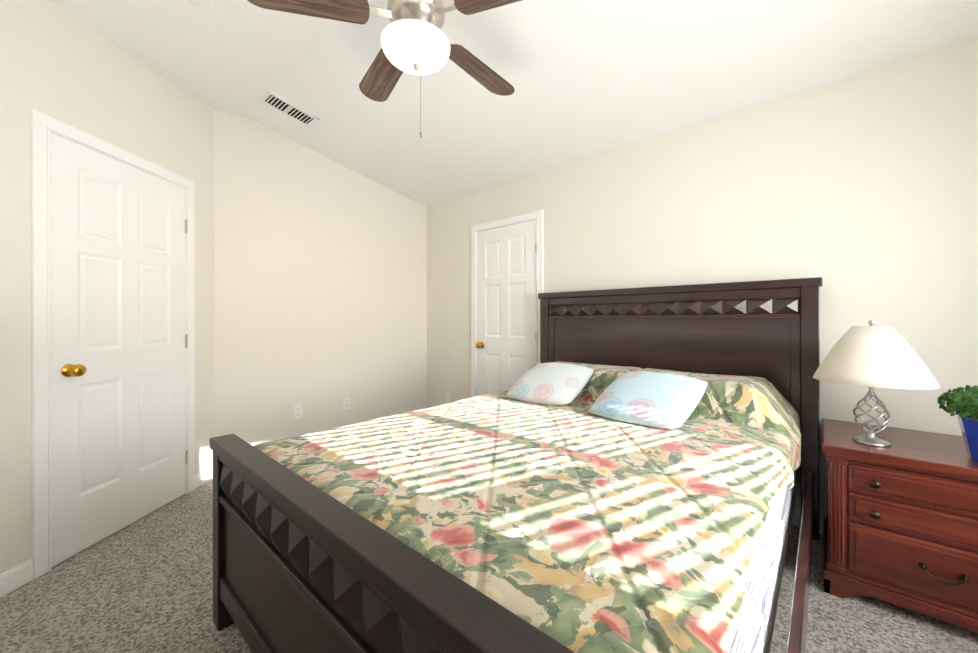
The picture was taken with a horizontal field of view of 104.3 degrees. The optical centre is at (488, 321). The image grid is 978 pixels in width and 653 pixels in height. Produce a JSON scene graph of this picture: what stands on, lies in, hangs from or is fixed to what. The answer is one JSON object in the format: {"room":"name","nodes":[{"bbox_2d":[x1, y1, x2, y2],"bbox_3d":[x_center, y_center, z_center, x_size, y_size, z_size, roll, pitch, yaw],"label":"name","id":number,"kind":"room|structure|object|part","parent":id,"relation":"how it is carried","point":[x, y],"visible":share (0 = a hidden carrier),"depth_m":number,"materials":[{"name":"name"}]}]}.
{"room":"bedroom","nodes":[
{"label":"bedroom","id":0,"kind":"room"},
{"bbox_2d":[0,0,214,573],"bbox_3d":[-2.122,-0.373,0.920,0.120,3.050,3.746,0,0,1],"label":"wall","id":1,"kind":"structure","parent":0,"point":[57,62],"depth_m":1.81,"materials":[{"name":"beige paint"}]},
{"bbox_2d":[0,466,212,597],"bbox_3d":[-2.055,1.105,0.922,0.013,0.095,3.746,0,0,1],"label":"baseboard","id":2,"kind":"structure","parent":1,"relation":"attached to","point":[15,577],"depth_m":1.65,"materials":[{"name":"white wood"}]},
{"bbox_2d":[30,109,194,578],"bbox_3d":[-1.991,0.100,2.142,0.080,2.098,0.896,0,0,1],"label":"door","id":3,"kind":"structure","parent":1,"relation":"in","point":[112,347],"depth_m":2.00,"materials":[{"name":"white wood"}]},
{"bbox_3d":[-1.994,0.235,1.832,0.070,0.062,0.062,0,0,1],"label":"knob","id":4,"kind":"part","parent":3,"relation":"part of","materials":[{"name":"gold metal"}]},
{"bbox_2d":[214,109,426,445],"bbox_3d":[-1.363,-0.380,3.622,0.120,3.050,2.110,0,0,41],"label":"wall","id":5,"kind":"structure","parent":0,"point":[320,287],"depth_m":3.29,"materials":[{"name":"beige paint"}]},
{"bbox_2d":[294,404,301,418],"bbox_3d":[-1.622,0.766,3.233,0.009,0.114,0.070,0,0,41],"label":"electrical outlet","id":6,"kind":"object","parent":5,"relation":"attached to","point":[297,411],"visible":1,"depth_m":3.23,"materials":[{"name":"white plastic"}]},
{"bbox_2d":[343,397,349,409],"bbox_3d":[-1.331,0.765,3.563,0.009,0.114,0.070,0,0,41],"label":"electrical outlet","id":7,"kind":"object","parent":5,"relation":"attached to","point":[346,402],"visible":1,"depth_m":3.56,"materials":[{"name":"white plastic"}]},
{"bbox_2d":[0,480,977,652],"bbox_3d":[-0.358,1.203,0.774,6.000,0.100,5.700,0,0,41],"label":"floor","id":8,"kind":"structure","parent":0,"point":[144,584],"depth_m":1.53,"materials":[{"name":"carpet"}]},
{"bbox_2d":[209,277,822,652],"bbox_3d":[0.354,0.460,1.746,1.764,1.380,2.322,0,0,41],"label":"bed","id":9,"kind":"object","parent":8,"relation":"on","point":[624,470],"visible":1,"depth_m":1.12,"materials":[{"name":"multicoloured fabric"}]},
{"bbox_3d":[-0.386,0.800,0.908,1.756,0.705,0.082,0,0,41],"label":"footboard","id":10,"kind":"part","parent":9,"relation":"part of","materials":[{"name":"brown wood"}]},
{"bbox_3d":[1.094,0.458,2.585,1.764,1.380,0.085,0,0,41],"label":"headboard","id":11,"kind":"part","parent":9,"relation":"part of","materials":[{"name":"brown wood"}]},
{"bbox_3d":[0.355,0.723,1.748,1.550,0.455,2.162,0,0,41],"label":"mattress","id":12,"kind":"part","parent":9,"relation":"part of","materials":[{"name":"white fabric"}]},
{"bbox_2d":[822,418,977,632],"bbox_3d":[1.845,0.836,1.598,0.670,0.630,0.607,0,0,41],"label":"nightstand","id":13,"kind":"object","parent":8,"relation":"on","point":[900,524],"visible":1,"depth_m":1.48,"materials":[{"name":"brown wood"}]},
{"bbox_2d":[813,320,939,446],"bbox_3d":[1.642,0.255,1.634,0.384,0.528,0.384,0,0,41],"label":"lamp","id":14,"kind":"object","parent":13,"relation":"on","point":[870,356],"visible":1,"depth_m":1.55,"materials":[{"name":"white fabric"}]},
{"bbox_3d":[1.642,0.139,1.634,0.384,0.239,0.384,0,0,41],"label":"lamp shade","id":15,"kind":"part","parent":14,"relation":"part of","materials":[{"name":"white fabric"}]},
{"bbox_2d":[937,385,977,460],"bbox_3d":[1.881,0.378,1.398,0.306,0.285,0.304,0,0,41],"label":"planter","id":16,"kind":"object","parent":13,"relation":"on","point":[961,403],"visible":1,"depth_m":1.42,"materials":[{"name":"blue ceramic"}]},
{"bbox_3d":[1.880,0.427,1.398,0.226,0.185,0.226,0,0,19],"label":"pot","id":17,"kind":"part","parent":16,"relation":"part of","materials":[{"name":"blue ceramic"}]},
{"bbox_2d":[50,0,977,206],"bbox_3d":[-0.334,-1.470,0.719,5.900,0.453,5.260,0,0,41],"label":"ceiling","id":18,"kind":"structure","parent":0,"point":[585,79],"depth_m":2.15,"materials":[{"name":"white paint"}]},
{"bbox_2d":[185,0,214,9],"bbox_3d":[-1.360,-1.511,1.770,0.136,0.040,0.136,0,0,41],"label":"smoke detector","id":19,"kind":"object","parent":18,"relation":"attached to","point":[205,4],"visible":1,"depth_m":1.79,"materials":[{"name":"white plastic"}]},
{"bbox_2d":[259,91,319,127],"bbox_3d":[-1.471,-1.554,2.786,0.190,0.010,0.380,0,-9,41],"label":"ceiling vent","id":20,"kind":"object","parent":18,"relation":"in","point":[285,107],"visible":0.96,"depth_m":2.79,"materials":[{"name":"white plastic"}]},
{"bbox_2d":[247,0,521,137],"bbox_3d":[-0.280,-1.214,1.628,1.271,0.789,1.234,0,0,41],"label":"fan","id":21,"kind":"object","parent":18,"relation":"hanging from","point":[414,40],"visible":1,"depth_m":1.54,"materials":[{"name":"brown wood"}]},
{"bbox_3d":[-0.713,-1.254,1.472,0.480,0.006,0.156,0,-12,-16],"label":"blade","id":22,"kind":"part","parent":21,"relation":"part of","materials":[{"name":"brown wood"}]},
{"bbox_3d":[-0.539,-1.255,1.940,0.156,0.006,0.480,14,-8,-33],"label":"blade","id":23,"kind":"part","parent":21,"relation":"part of","materials":[{"name":"brown wood"}]},
{"bbox_3d":[-0.304,-1.109,1.586,0.284,0.082,0.284,0,0,41],"label":"lamp shade","id":24,"kind":"part","parent":21,"relation":"part of","materials":[{"name":"white glass"}]},
{"bbox_3d":[-0.305,-0.988,1.687,0.010,0.336,0.033,0,0,-1],"label":"pull chain","id":25,"kind":"part","parent":21,"relation":"part of","materials":[{"name":"silver metal"}]},
{"bbox_3d":[-0.040,-1.255,1.919,0.156,0.006,0.480,15,10,37],"label":"blade","id":26,"kind":"part","parent":21,"relation":"part of","materials":[{"name":"brown wood"}]},
{"bbox_3d":[0.095,-1.254,1.438,0.480,0.006,0.156,0,12,20],"label":"blade","id":27,"kind":"part","parent":21,"relation":"part of","materials":[{"name":"brown wood"}]},
{"bbox_2d":[427,38,977,515],"bbox_3d":[1.312,-0.377,2.590,5.500,3.050,0.120,0,0,41],"label":"wall","id":28,"kind":"structure","parent":0,"point":[859,194],"depth_m":2.10,"materials":[{"name":"beige paint"}]},
{"bbox_2d":[445,391,449,402],"bbox_3d":[-0.441,0.804,4.051,0.070,0.114,0.009,0,0,41],"label":"electrical outlet","id":29,"kind":"object","parent":28,"relation":"attached to","point":[447,396],"visible":0.92,"depth_m":4.05,"materials":[{"name":"white plastic"}]},
{"bbox_2d":[476,220,535,395],"bbox_3d":[0.124,0.127,3.504,0.704,2.017,0.080,0,0,41],"label":"back door","id":30,"kind":"structure","parent":28,"relation":"in","point":[506,307],"depth_m":3.52,"materials":[{"name":"white wood"}]},
{"bbox_3d":[-0.093,0.230,3.689,0.062,0.062,0.070,0,0,41],"label":"knob","id":31,"kind":"part","parent":30,"relation":"part of","materials":[{"name":"gold metal"}]},
{"bbox_2d":[471,210,543,396],"bbox_3d":[0.144,0.097,3.526,0.846,2.098,0.022,0,0,41],"label":"door frame","id":32,"kind":"structure","parent":28,"relation":"attached to","point":[538,216],"depth_m":3.54,"materials":[{"name":"white wood"}]},
{"bbox_2d":[791,508,825,533],"bbox_3d":[1.238,1.101,2.570,5.180,0.095,0.012,0,0,41],"label":"baseboard","id":33,"kind":"structure","parent":28,"relation":"attached to","point":[796,518],"depth_m":2.13,"materials":[{"name":"white"}]}
]}

